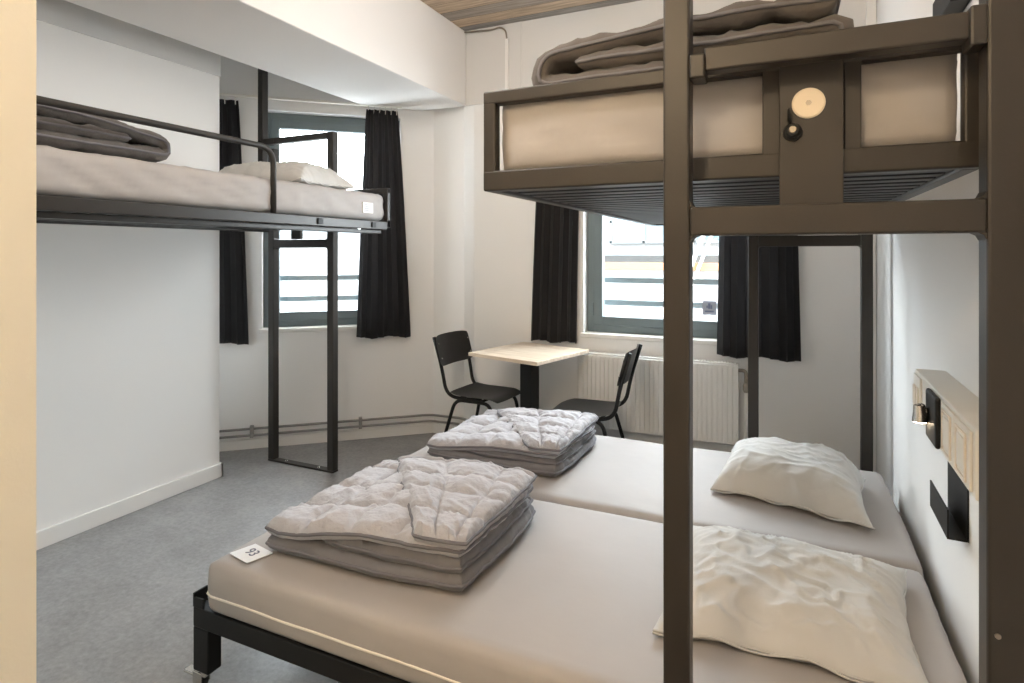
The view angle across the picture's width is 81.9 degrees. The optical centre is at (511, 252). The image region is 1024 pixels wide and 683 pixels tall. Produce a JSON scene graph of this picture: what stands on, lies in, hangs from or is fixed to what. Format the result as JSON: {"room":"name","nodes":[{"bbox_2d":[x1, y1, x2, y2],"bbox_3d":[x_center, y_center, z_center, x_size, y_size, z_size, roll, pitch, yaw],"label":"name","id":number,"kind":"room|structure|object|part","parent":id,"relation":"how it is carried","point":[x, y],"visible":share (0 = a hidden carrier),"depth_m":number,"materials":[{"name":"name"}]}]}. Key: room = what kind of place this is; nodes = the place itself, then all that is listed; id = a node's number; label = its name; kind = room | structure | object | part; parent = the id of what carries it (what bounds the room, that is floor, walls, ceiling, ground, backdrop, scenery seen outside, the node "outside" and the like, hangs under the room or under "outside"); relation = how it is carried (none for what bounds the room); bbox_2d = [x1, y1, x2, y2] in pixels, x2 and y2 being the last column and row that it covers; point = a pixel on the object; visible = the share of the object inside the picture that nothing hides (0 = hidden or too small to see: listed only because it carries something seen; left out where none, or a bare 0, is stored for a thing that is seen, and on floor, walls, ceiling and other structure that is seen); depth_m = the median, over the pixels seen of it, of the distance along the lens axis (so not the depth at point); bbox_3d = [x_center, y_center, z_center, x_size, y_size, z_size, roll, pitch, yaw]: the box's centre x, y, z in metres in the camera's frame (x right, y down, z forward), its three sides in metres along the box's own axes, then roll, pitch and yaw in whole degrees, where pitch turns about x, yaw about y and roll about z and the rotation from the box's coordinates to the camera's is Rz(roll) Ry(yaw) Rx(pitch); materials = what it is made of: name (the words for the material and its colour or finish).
{"room":"dormitory","nodes":[
{"label":"dormitory","id":0,"kind":"room"},
{"bbox_2d":[0,0,35,682],"bbox_3d":[-1.840,-0.128,1.324,2.150,3.055,0.273,0,0,25],"label":"wall","id":1,"kind":"structure","parent":0,"point":[17,17],"depth_m":0.97,"materials":[{"name":"beige paint"}]},
{"bbox_2d":[36,20,218,531],"bbox_3d":[-3.100,-0.128,2.957,1.700,3.055,2.390,0,0,25],"label":"wall","id":2,"kind":"structure","parent":0,"point":[127,318],"depth_m":3.16,"materials":[{"name":"white paint"}]},
{"bbox_2d":[36,0,220,76],"bbox_3d":[-2.245,-1.377,2.769,0.010,0.555,2.017,0,0,25],"label":"trim","id":3,"kind":"structure","parent":2,"relation":"attached to","point":[61,13],"depth_m":3.15,"materials":[{"name":"white paint"}]},
{"bbox_2d":[36,462,222,550],"bbox_3d":[-2.421,1.357,2.859,0.415,0.085,2.032,0,0,25],"label":"baseboard","id":4,"kind":"structure","parent":2,"relation":"attached to","point":[53,534],"depth_m":3.13,"materials":[{"name":"white paint"}]},
{"bbox_2d":[36,433,435,682],"bbox_3d":[-1.143,1.450,2.065,6.200,0.100,7.200,0,0,25],"label":"floor","id":5,"kind":"structure","parent":0,"point":[114,598],"depth_m":2.58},
{"bbox_2d":[36,69,389,472],"bbox_3d":[-1.640,-0.128,2.862,1.123,3.055,2.115,0,0,25],"label":"bunk bed","id":6,"kind":"object","parent":5,"relation":"on","point":[49,209],"visible":0.91,"depth_m":3.28,"materials":[{"name":"brown metal"}]},
{"bbox_3d":[-2.020,-0.159,2.996,0.030,0.048,1.982,0,0,25],"label":"rail","id":7,"kind":"part","parent":6,"relation":"part of","materials":[{"name":"brown metal"}]},
{"bbox_3d":[-1.346,-0.334,2.213,0.026,0.328,1.177,0,0,25],"label":"guard rail","id":8,"kind":"part","parent":6,"relation":"part of","materials":[{"name":"brown metal"}]},
{"bbox_3d":[-1.211,-0.123,2.618,0.055,0.022,1.970,0,0,25],"label":"rail","id":9,"kind":"part","parent":6,"relation":"part of","materials":[{"name":"brown metal"}]},
{"bbox_2d":[36,145,383,220],"bbox_3d":[-1.589,-0.268,2.798,0.945,0.166,2.007,0,0,25],"label":"mattress","id":10,"kind":"object","parent":6,"relation":"on","point":[59,172],"visible":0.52,"depth_m":2.32,"materials":[{"name":"beige fabric"}]},
{"bbox_2d":[36,104,170,162],"bbox_3d":[-1.816,-0.437,2.208,0.739,0.179,0.667,0,0,25],"label":"duvet","id":11,"kind":"object","parent":10,"relation":"on","point":[59,128],"visible":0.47,"depth_m":2.10,"materials":[{"name":"grey fabric"}]},
{"bbox_2d":[219,161,355,189],"bbox_3d":[-1.317,-0.432,3.324,0.775,0.163,0.462,0,0,25],"label":"pillow","id":12,"kind":"object","parent":10,"relation":"on","point":[291,171],"visible":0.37,"depth_m":3.16,"materials":[{"name":"grey fabric"}]},
{"bbox_3d":[-1.165,-0.159,2.604,0.030,0.048,1.982,0,0,25],"label":"rail","id":13,"kind":"part","parent":6,"relation":"part of","materials":[{"name":"brown metal"}]},
{"bbox_3d":[-1.699,-1.028,4.025,0.045,1.255,0.050,0,0,25],"label":"ceiling post","id":14,"kind":"part","parent":6,"relation":"part of","materials":[{"name":"brown metal"}]},
{"bbox_3d":[-1.611,0.344,3.984,0.050,2.088,0.050,0,0,25],"label":"post","id":15,"kind":"part","parent":6,"relation":"part of","materials":[{"name":"brown metal"}]},
{"bbox_3d":[-1.403,-0.213,3.849,0.080,0.253,0.023,0,0,25],"label":"mounting plate","id":16,"kind":"part","parent":6,"relation":"part of","materials":[{"name":"brown metal"}]},
{"bbox_3d":[-1.379,1.394,3.878,0.560,0.012,0.050,0,0,25],"label":"foot plate","id":17,"kind":"part","parent":6,"relation":"part of","materials":[{"name":"brown metal"}]},
{"bbox_3d":[-1.173,-0.266,3.714,0.970,0.238,0.030,0,0,25],"label":"frame","id":18,"kind":"part","parent":6,"relation":"part of","materials":[{"name":"brown metal"}]},
{"bbox_3d":[-1.147,0.309,3.772,0.050,2.158,0.050,0,0,25],"label":"post","id":19,"kind":"part","parent":6,"relation":"part of","materials":[{"name":"brown metal"}]},
{"bbox_2d":[183,585,410,682],"bbox_3d":[0.091,1.244,1.865,2.160,0.312,0.885,0,0,25],"label":"bed base","id":20,"kind":"object","parent":5,"relation":"on","point":[210,626],"visible":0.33,"depth_m":1.78,"materials":[{"name":"black metal"}]},
{"bbox_3d":[-0.979,1.264,1.896,0.070,0.139,0.050,0,0,25],"label":"leg","id":21,"kind":"part","parent":20,"relation":"part of","materials":[{"name":"black metal"}]},
{"bbox_2d":[206,500,966,682],"bbox_3d":[0.148,1.050,1.833,2.052,0.161,0.906,0,0,25],"label":"mattress","id":22,"kind":"object","parent":20,"relation":"on","point":[577,597],"visible":0.5,"depth_m":1.62,"materials":[{"name":"beige fabric"}]},
{"bbox_2d":[229,544,272,562],"bbox_3d":[-0.839,0.966,1.897,0.113,0.003,0.084,0,0,36],"label":"paper label","id":23,"kind":"object","parent":22,"relation":"on","point":[248,554],"visible":1,"depth_m":1.89,"materials":[{"name":"white paper"}]},
{"bbox_2d":[265,456,536,591],"bbox_3d":[-0.351,0.867,2.044,0.763,0.200,0.651,0,0,25],"label":"duvet","id":24,"kind":"object","parent":22,"relation":"on","point":[437,522],"visible":1,"depth_m":1.84,"materials":[{"name":"grey fabric"}]},
{"bbox_2d":[652,525,928,682],"bbox_3d":[0.765,0.903,1.626,0.634,0.126,0.616,0,0,25],"label":"pillow","id":25,"kind":"object","parent":22,"relation":"on","point":[844,614],"visible":0.87,"depth_m":1.49,"materials":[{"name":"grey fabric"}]},
{"bbox_2d":[432,330,519,431],"bbox_3d":[-0.214,0.982,4.018,0.543,0.844,0.464,0,0,29],"label":"chair","id":26,"kind":"object","parent":5,"relation":"on","point":[450,347],"visible":0.95,"depth_m":4.05,"materials":[{"name":"black wood"}]},
{"bbox_3d":[-0.413,0.662,4.127,0.084,0.205,0.400,0,0,29],"label":"backrest","id":27,"kind":"part","parent":26,"relation":"part of","materials":[{"name":"black wood"}]},
{"bbox_3d":[-0.377,1.178,3.905,0.264,0.427,0.043,0,0,16],"label":"leg","id":28,"kind":"part","parent":26,"relation":"part of","materials":[{"name":"black metal"}]},
{"bbox_3d":[-0.208,1.178,4.216,0.264,0.427,0.043,0,0,42],"label":"leg","id":29,"kind":"part","parent":26,"relation":"part of","materials":[{"name":"black metal"}]},
{"bbox_3d":[-0.161,1.177,3.794,0.232,0.426,0.041,0,0,40],"label":"leg","id":30,"kind":"part","parent":26,"relation":"part of","materials":[{"name":"black metal"}]},
{"bbox_3d":[-0.172,0.946,4.002,0.390,0.032,0.378,0,0,29],"label":"seat","id":31,"kind":"part","parent":26,"relation":"part of","materials":[{"name":"black wood"}]},
{"bbox_3d":[0.003,1.177,4.094,0.232,0.426,0.041,0,0,18],"label":"leg","id":32,"kind":"part","parent":26,"relation":"part of","materials":[{"name":"black metal"}]},
{"bbox_2d":[469,342,588,409],"bbox_3d":[0.114,1.018,3.815,0.544,0.765,0.576,0,0,39],"label":"table","id":33,"kind":"object","parent":5,"relation":"on","point":[530,356],"visible":0.56,"depth_m":3.77,"materials":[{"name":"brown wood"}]},
{"bbox_2d":[552,344,642,438],"bbox_3d":[0.493,0.982,3.594,0.543,0.844,0.464,0,0,22],"label":"chair","id":34,"kind":"object","parent":5,"relation":"on","point":[598,407],"visible":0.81,"depth_m":3.59,"materials":[{"name":"black wood"}]},
{"bbox_3d":[0.449,0.946,3.605,0.390,0.032,0.378,0,0,22],"label":"seat","id":35,"kind":"part","parent":34,"relation":"part of","materials":[{"name":"black wood"}]},
{"bbox_3d":[0.511,1.178,3.396,0.264,0.427,0.043,0,0,35],"label":"leg","id":36,"kind":"part","parent":34,"relation":"part of","materials":[{"name":"black metal"}]},
{"bbox_3d":[0.641,1.178,3.725,0.264,0.427,0.043,0,0,9],"label":"leg","id":37,"kind":"part","parent":34,"relation":"part of","materials":[{"name":"black metal"}]},
{"bbox_3d":[0.704,0.662,3.510,0.084,0.205,0.400,0,0,22],"label":"backrest","id":38,"kind":"part","parent":34,"relation":"part of","materials":[{"name":"black wood"}]},
{"bbox_2d":[484,0,1023,682],"bbox_3d":[0.815,0.315,2.088,1.045,2.170,2.175,0,0,25],"label":"bunk bed","id":39,"kind":"object","parent":5,"relation":"on","point":[813,179],"visible":0.91,"depth_m":1.10,"materials":[{"name":"brown metal"}]},
{"bbox_3d":[0.361,-0.172,2.315,0.030,0.050,1.940,0,0,25],"label":"rail","id":40,"kind":"part","parent":39,"relation":"part of","materials":[{"name":"brown metal"}]},
{"bbox_3d":[0.324,0.309,1.151,0.050,2.158,0.050,0,0,25],"label":"post","id":41,"kind":"part","parent":39,"relation":"part of","materials":[{"name":"brown metal"}]},
{"bbox_2d":[502,54,957,169],"bbox_3d":[0.788,-0.284,2.117,0.926,0.178,1.952,0,0,25],"label":"mattress","id":42,"kind":"object","parent":39,"relation":"on","point":[909,101],"visible":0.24,"depth_m":1.23,"materials":[{"name":"beige fabric"}]},
{"bbox_2d":[531,0,853,85],"bbox_3d":[0.473,-0.453,1.542,0.699,0.164,0.605,0,0,25],"label":"duvet","id":43,"kind":"object","parent":42,"relation":"on","point":[639,49],"visible":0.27,"depth_m":1.28,"materials":[{"name":"grey fabric"}]},
{"bbox_3d":[0.378,-0.266,1.224,0.970,0.238,0.030,0,0,25],"label":"frame","id":44,"kind":"part","parent":39,"relation":"part of","materials":[{"name":"brown metal"}]},
{"bbox_3d":[1.250,0.309,3.057,0.050,2.158,0.050,0,0,25],"label":"post","id":45,"kind":"part","parent":39,"relation":"part of","materials":[{"name":"brown metal"}]},
{"bbox_3d":[0.523,-0.257,1.111,0.008,0.034,0.015,0,0,25],"label":"lever","id":46,"kind":"part","parent":39,"relation":"part of","materials":[{"name":"black metal"}]},
{"bbox_3d":[0.526,-0.228,1.105,0.034,0.034,0.026,0,0,25],"label":"locking knob","id":47,"kind":"part","parent":39,"relation":"part of","materials":[{"name":"black"}]},
{"bbox_3d":[0.561,-0.226,1.108,0.108,0.278,0.008,0,0,25],"label":"mounting plate","id":48,"kind":"part","parent":39,"relation":"part of","materials":[{"name":"brown metal"}]},
{"bbox_3d":[0.555,-0.364,1.042,0.410,0.045,0.036,0,0,25],"label":"guard rail","id":49,"kind":"part","parent":39,"relation":"part of","materials":[{"name":"brown metal"}]},
{"bbox_3d":[1.710,0.309,2.846,0.050,2.158,0.050,0,0,25],"label":"post","id":50,"kind":"part","parent":39,"relation":"part of","materials":[{"name":"brown metal"}]},
{"bbox_3d":[1.216,-0.172,1.923,0.030,0.050,1.940,0,0,25],"label":"rail","id":51,"kind":"part","parent":39,"relation":"part of","materials":[{"name":"brown metal"}]},
{"bbox_3d":[0.781,0.309,0.941,0.050,2.158,0.050,0,0,25],"label":"post","id":52,"kind":"part","parent":39,"relation":"part of","materials":[{"name":"brown metal"}]},
{"bbox_3d":[0.468,1.244,2.687,2.160,0.312,0.875,0,0,25],"label":"bed base","id":53,"kind":"object","parent":5,"relation":"on","visible":0},
{"bbox_2d":[409,435,922,576],"bbox_3d":[0.532,1.050,2.655,2.064,0.161,0.891,0,0,25],"label":"mattress","id":54,"kind":"object","parent":53,"relation":"on","point":[617,476],"visible":0.32,"depth_m":2.30,"materials":[{"name":"beige fabric"}]},
{"bbox_2d":[426,407,598,476],"bbox_3d":[0.023,0.885,2.918,0.723,0.163,0.653,0,0,25],"label":"duvet","id":55,"kind":"object","parent":54,"relation":"on","point":[540,442],"visible":0.98,"depth_m":2.72,"materials":[{"name":"grey fabric"}]},
{"bbox_2d":[710,437,874,529],"bbox_3d":[1.148,0.878,2.422,0.651,0.175,0.500,0,0,39],"label":"pillow","id":56,"kind":"object","parent":54,"relation":"on","point":[819,479],"visible":1,"depth_m":2.28,"materials":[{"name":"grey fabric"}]},
{"bbox_2d":[219,56,433,440],"bbox_3d":[-2.017,-0.128,4.300,3.344,3.055,0.240,0,0,-17],"label":"wall","id":57,"kind":"structure","parent":0,"point":[387,376],"depth_m":4.39,"materials":[{"name":"white paint"}]},
{"bbox_2d":[65,0,465,110],"bbox_3d":[-1.424,-1.377,2.897,0.695,0.555,3.679,0,0,25],"label":"beam","id":58,"kind":"structure","parent":57,"relation":"attached to","point":[405,54],"depth_m":3.35,"materials":[{"name":"white paint"}]},
{"bbox_2d":[219,93,401,108],"bbox_3d":[-1.658,-1.107,4.248,1.700,0.026,0.065,0,0,-17],"label":"rail","id":59,"kind":"object","parent":57,"relation":"attached to","point":[220,94],"visible":0.59,"depth_m":4.26,"materials":[{"name":"white plastic"}]},
{"bbox_2d":[219,96,248,344],"bbox_3d":[-2.027,-0.223,4.114,0.355,1.743,0.043,0,0,-17],"label":"curtain","id":60,"kind":"object","parent":59,"relation":"hanging from","point":[233,310],"visible":0.41,"depth_m":4.13,"materials":[{"name":"grey fabric"}]},
{"bbox_2d":[356,106,410,338],"bbox_3d":[-0.962,-0.226,4.434,0.400,1.738,0.048,0,0,-17],"label":"curtain","id":61,"kind":"object","parent":59,"relation":"hanging from","point":[383,291],"visible":0.9,"depth_m":4.43,"materials":[{"name":"grey fabric"}]},
{"bbox_2d":[259,113,365,332],"bbox_3d":[-1.345,-0.226,4.447,1.025,1.608,0.175,0,0,-17],"label":"window","id":62,"kind":"structure","parent":57,"relation":"in","point":[289,321],"depth_m":4.39,"materials":[{"name":"grey paint"}]},
{"bbox_3d":[-1.336,0.563,4.419,1.025,0.030,0.115,0,0,-17],"label":"sill","id":63,"kind":"part","parent":62,"relation":"part of","materials":[{"name":"white paint"}]},
{"bbox_2d":[280,275,358,301],"bbox_3d":[-1.338,0.275,4.643,1.264,0.360,0.035,0,0,-17],"label":"guard","id":64,"kind":"object","parent":57,"relation":"attached to","point":[283,277],"visible":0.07,"depth_m":4.58,"materials":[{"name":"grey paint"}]},
{"bbox_2d":[219,424,431,451],"bbox_3d":[-1.717,1.365,4.258,2.294,0.070,0.012,0,0,-17],"label":"baseboard","id":65,"kind":"structure","parent":57,"relation":"attached to","point":[254,443],"depth_m":4.35,"materials":[{"name":"white paint"}]},
{"bbox_2d":[421,0,639,31],"bbox_3d":[-1.268,-1.730,1.792,6.200,0.150,6.600,0,0,25],"label":"ceiling","id":66,"kind":"structure","parent":0,"point":[468,15],"depth_m":4.01,"materials":[{"name":"brown wood"}]},
{"bbox_2d":[434,104,859,469],"bbox_3d":[0.839,-0.128,4.049,3.350,3.055,0.300,0,0,25],"label":"wall","id":67,"kind":"structure","parent":0,"point":[484,241],"depth_m":4.22,"materials":[{"name":"white paint"}]},
{"bbox_2d":[219,420,461,438],"bbox_3d":[-0.191,1.298,4.075,4.500,0.016,0.834,0,0,9],"label":"pipe","id":68,"kind":"object","parent":67,"relation":"attached to","point":[417,421],"visible":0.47,"depth_m":4.38,"materials":[{"name":"grey metal"}]},
{"bbox_2d":[219,414,467,437],"bbox_3d":[-0.191,1.274,4.075,4.500,0.083,0.834,0,0,9],"label":"pipe","id":69,"kind":"object","parent":67,"relation":"attached to","point":[252,428],"visible":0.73,"depth_m":4.38,"materials":[{"name":"grey metal"}]},
{"bbox_2d":[432,423,454,432],"bbox_3d":[0.693,1.365,3.969,2.910,0.070,0.057,0,0,25],"label":"baseboard","id":70,"kind":"structure","parent":67,"relation":"attached to","point":[436,428],"depth_m":4.57,"materials":[{"name":"white paint"}]},
{"bbox_2d":[464,27,508,89],"bbox_3d":[-0.196,-1.375,4.331,0.372,0.549,0.022,0,0,25],"label":"cable conduit","id":71,"kind":"object","parent":67,"relation":"attached to","point":[506,39],"visible":0.84,"depth_m":4.26,"materials":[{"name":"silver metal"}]},
{"bbox_2d":[580,212,716,345],"bbox_3d":[1.073,-0.226,3.851,1.260,1.608,0.175,0,0,25],"label":"window","id":72,"kind":"structure","parent":67,"relation":"in","point":[599,325],"depth_m":4.05,"materials":[{"name":"grey paint"}]},
{"bbox_3d":[1.061,0.563,3.823,1.260,0.030,0.115,0,0,25],"label":"sill","id":73,"kind":"part","parent":72,"relation":"part of","materials":[{"name":"white paint"}]},
{"bbox_2d":[605,277,717,308],"bbox_3d":[1.150,0.275,4.019,1.364,0.360,0.035,0,0,25],"label":"guard","id":74,"kind":"object","parent":67,"relation":"attached to","point":[607,279],"visible":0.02,"depth_m":4.12,"materials":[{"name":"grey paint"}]},
{"bbox_2d":[577,351,747,445],"bbox_3d":[0.951,0.953,3.772,1.089,0.575,0.107,0,0,25],"label":"radiator","id":75,"kind":"object","parent":67,"relation":"attached to","point":[715,382],"visible":0.64,"depth_m":3.73,"materials":[{"name":"white metal"}]},
{"bbox_2d":[587,351,737,365],"bbox_3d":[0.909,0.671,3.774,1.005,0.012,0.075,0,0,25],"label":"grille","id":76,"kind":"object","parent":75,"relation":"attached to","point":[592,354],"depth_m":3.76,"materials":[{"name":"white metal"}]},
{"bbox_2d":[466,0,865,105],"bbox_3d":[0.841,-1.377,3.875,2.602,0.555,0.014,0,0,25],"label":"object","id":77,"kind":"structure","parent":67,"relation":"attached to","point":[528,40],"depth_m":4.17,"materials":[{"name":"white paint"}]},
{"bbox_2d":[866,0,876,471],"bbox_3d":[2.019,-0.128,3.318,0.048,3.055,0.045,0,0,25],"label":"trim","id":78,"kind":"structure","parent":67,"relation":"attached to","point":[871,5],"depth_m":3.29,"materials":[{"name":"white paint"}]},
{"bbox_3d":[0.922,-1.107,3.810,1.860,0.026,0.065,0,0,25],"label":"rail","id":79,"kind":"object","parent":67,"relation":"attached to","visible":0},
{"bbox_2d":[531,202,578,343],"bbox_3d":[0.302,-0.229,4.086,0.374,1.711,0.049,0,0,25],"label":"curtain","id":80,"kind":"object","parent":79,"relation":"hanging from","point":[555,264],"visible":0.56,"depth_m":4.09,"materials":[{"name":"grey fabric"}]},
{"bbox_2d":[717,235,800,361],"bbox_3d":[1.477,-0.221,3.547,0.470,1.728,0.044,0,0,25],"label":"curtain","id":81,"kind":"object","parent":79,"relation":"hanging from","point":[779,295],"visible":0.32,"depth_m":3.54,"materials":[{"name":"grey fabric"}]},
{"bbox_2d":[877,0,978,682],"bbox_3d":[0.946,-0.128,0.721,0.300,3.055,6.510,0,0,26],"label":"wall","id":82,"kind":"structure","parent":0,"point":[928,284],"depth_m":1.97,"materials":[{"name":"white paint"}]},
{"bbox_2d":[912,369,978,500],"bbox_3d":[1.070,0.415,1.446,0.130,0.140,0.682,0,0,25],"label":"headboard","id":83,"kind":"object","parent":82,"relation":"attached to","point":[948,411],"visible":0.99,"depth_m":1.36,"materials":[{"name":"beige wood"}]},
{"bbox_3d":[1.171,0.415,1.703,0.006,0.120,0.100,0,0,26],"label":"socket plate","id":84,"kind":"part","parent":83,"relation":"part of","materials":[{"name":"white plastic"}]},
{"bbox_3d":[1.065,0.417,1.492,0.012,0.126,0.127,0,0,26],"label":"lamp plate","id":85,"kind":"part","parent":83,"relation":"part of","materials":[{"name":"black"}]},
{"bbox_3d":[0.998,0.415,1.348,0.006,0.120,0.130,0,0,26],"label":"socket plate","id":86,"kind":"part","parent":83,"relation":"part of","materials":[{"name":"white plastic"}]},
{"bbox_3d":[0.938,0.415,1.227,0.006,0.120,0.130,0,0,26],"label":"socket plate","id":87,"kind":"part","parent":83,"relation":"part of","materials":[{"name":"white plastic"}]},
{"bbox_2d":[930,462,968,542],"bbox_3d":[1.183,0.650,1.600,0.046,0.165,0.225,0,0,26],"label":"pocket","id":88,"kind":"object","parent":82,"relation":"attached to","point":[953,519],"visible":0.87,"depth_m":1.57,"materials":[{"name":"black metal"}]},
{"bbox_2d":[930,505,966,542],"bbox_3d":[1.181,0.731,1.601,0.042,0.004,0.225,0,0,26],"label":"tray","id":89,"kind":"object","parent":88,"relation":"on","point":[956,532],"depth_m":1.56,"materials":[{"name":"black metal"}]},
{"bbox_3d":[1.202,0.650,1.591,0.004,0.165,0.225,0,0,26],"label":"plate","id":90,"kind":"part","parent":88,"relation":"part of","materials":[{"name":"black metal"}]},
{"bbox_2d":[933,0,970,15],"bbox_3d":[1.166,-0.713,1.566,0.046,0.165,0.220,0,0,26],"label":"pocket","id":91,"kind":"object","parent":82,"relation":"attached to","point":[940,7],"visible":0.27,"depth_m":1.53,"materials":[{"name":"black fabric"}]},
{"bbox_2d":[942,0,968,14],"bbox_3d":[1.165,-0.632,1.567,0.042,0.004,0.220,0,0,26],"label":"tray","id":92,"kind":"object","parent":91,"relation":"on","point":[950,6],"depth_m":1.52,"materials":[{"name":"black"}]},
{"label":"outside","id":93,"kind":"structure","parent":0,"visible":0},
{"bbox_3d":[4.752,5.500,22.354,50.000,0.200,35.400,0,0,25],"label":"street","id":94,"kind":"object","parent":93,"visible":0},
{"bbox_2d":[280,230,359,311],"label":"window","id":95,"kind":"structure","parent":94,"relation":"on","point":[293,261],"depth_m":11.46,"materials":[{"name":"grey"}]},
{"bbox_2d":[605,216,718,320],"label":"window","id":96,"kind":"structure","parent":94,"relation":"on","point":[632,249],"depth_m":12.05,"materials":[{"name":"grey"}]}
]}

